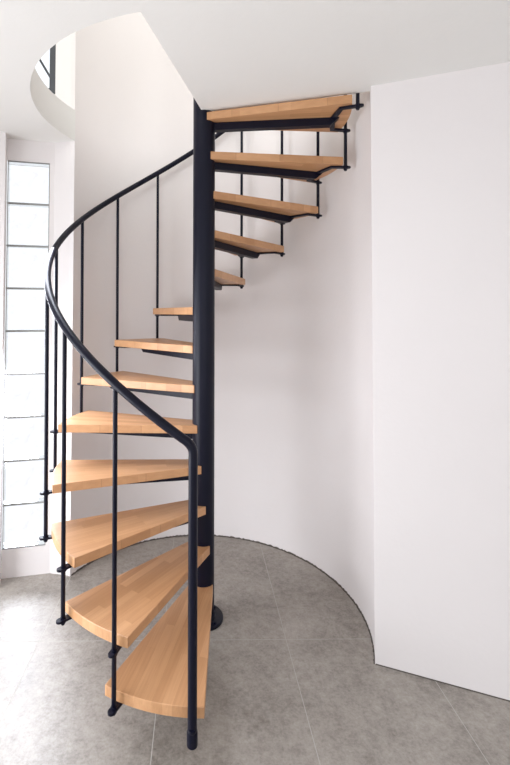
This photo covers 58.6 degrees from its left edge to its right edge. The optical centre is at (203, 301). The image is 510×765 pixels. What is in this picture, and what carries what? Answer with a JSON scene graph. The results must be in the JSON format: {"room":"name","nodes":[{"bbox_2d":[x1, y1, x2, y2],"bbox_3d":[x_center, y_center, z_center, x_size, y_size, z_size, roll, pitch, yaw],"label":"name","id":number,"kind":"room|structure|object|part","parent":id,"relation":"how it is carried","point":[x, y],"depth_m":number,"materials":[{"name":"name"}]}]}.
{"room":"stairwell","nodes":[
{"label":"stairwell","id":0,"kind":"room"},
{"bbox_2d":[0,32,75,581],"bbox_3d":[-1.390,-1.026,2.757,1.215,5.300,0.300,0,-2,0],"label":"wall","id":1,"kind":"structure","parent":0,"point":[44,559],"depth_m":2.71,"materials":[{"name":"paint"}]},
{"bbox_2d":[2,161,49,549],"bbox_3d":[-1.069,0.307,2.722,0.241,2.303,0.060,0,-2,-13],"label":"window","id":2,"kind":"structure","parent":1,"relation":"in","point":[41,457],"depth_m":2.70,"materials":[{"name":"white glass"}]},
{"bbox_2d":[39,44,55,93],"bbox_3d":[-1.052,-2.274,2.804,0.268,1.998,0.058,0,-2,-13],"label":"window","id":3,"kind":"structure","parent":1,"relation":"in","point":[51,75],"depth_m":2.78,"materials":[{"name":"grey"}]},
{"bbox_3d":[-1.052,-2.274,2.804,0.268,1.998,0.058,0,-2,-13],"label":"frame","id":4,"kind":"part","parent":3,"relation":"part of","materials":[{"name":"grey"}]},
{"bbox_2d":[0,536,509,764],"bbox_3d":[-0.079,1.623,0.345,6.550,0.120,6.500,0,-2,0],"label":"floor","id":5,"kind":"structure","parent":0,"point":[293,677],"depth_m":1.85,"materials":[{"name":"concrete"}]},
{"bbox_2d":[39,93,363,749],"bbox_3d":[-0.041,-0.262,2.409,1.572,3.760,1.423,1,-2,-34],"label":"spiral staircase","id":6,"kind":"structure","parent":5,"relation":"on","point":[165,674],"depth_m":2.19,"materials":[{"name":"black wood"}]},
{"bbox_3d":[-0.042,-0.306,2.411,1.572,3.670,1.421,1,-2,-34],"label":"handrail","id":7,"kind":"part","parent":6,"relation":"part of","materials":[{"name":"black metal"}]},
{"bbox_2d":[187,729,197,749],"bbox_3d":[-0.039,1.486,1.530,0.037,0.053,0.037,0,-2,0],"label":"post foot","id":8,"kind":"object","parent":6,"relation":"attached to","point":[192,735],"depth_m":1.51,"materials":[{"name":"black metal"}]},
{"bbox_3d":[-0.004,1.601,2.296,0.206,0.030,0.206,0,-2,0],"label":"plate","id":9,"kind":"part","parent":6,"relation":"part of","materials":[{"name":"black metal"}]},
{"bbox_2d":[0,0,509,141],"bbox_3d":[-0.072,-1.133,0.294,6.550,0.187,6.250,0,-2,0],"label":"ceiling","id":10,"kind":"structure","parent":0,"point":[228,54],"depth_m":1.75,"materials":[{"name":"paint"}]},
{"bbox_2d":[70,12,509,699],"bbox_3d":[1.231,-1.029,2.384,4.216,5.300,0.944,-1,-2,23],"label":"wall","id":11,"kind":"structure","parent":0,"point":[294,399],"depth_m":2.49,"materials":[{"name":"paint"}]},
{"bbox_2d":[71,534,509,701],"bbox_3d":[1.257,1.612,2.226,4.096,0.011,0.820,-1,-2,23],"label":"baseboard","id":12,"kind":"structure","parent":11,"relation":"attached to","point":[310,563],"depth_m":2.67,"materials":[{"name":"grey"}]}
]}

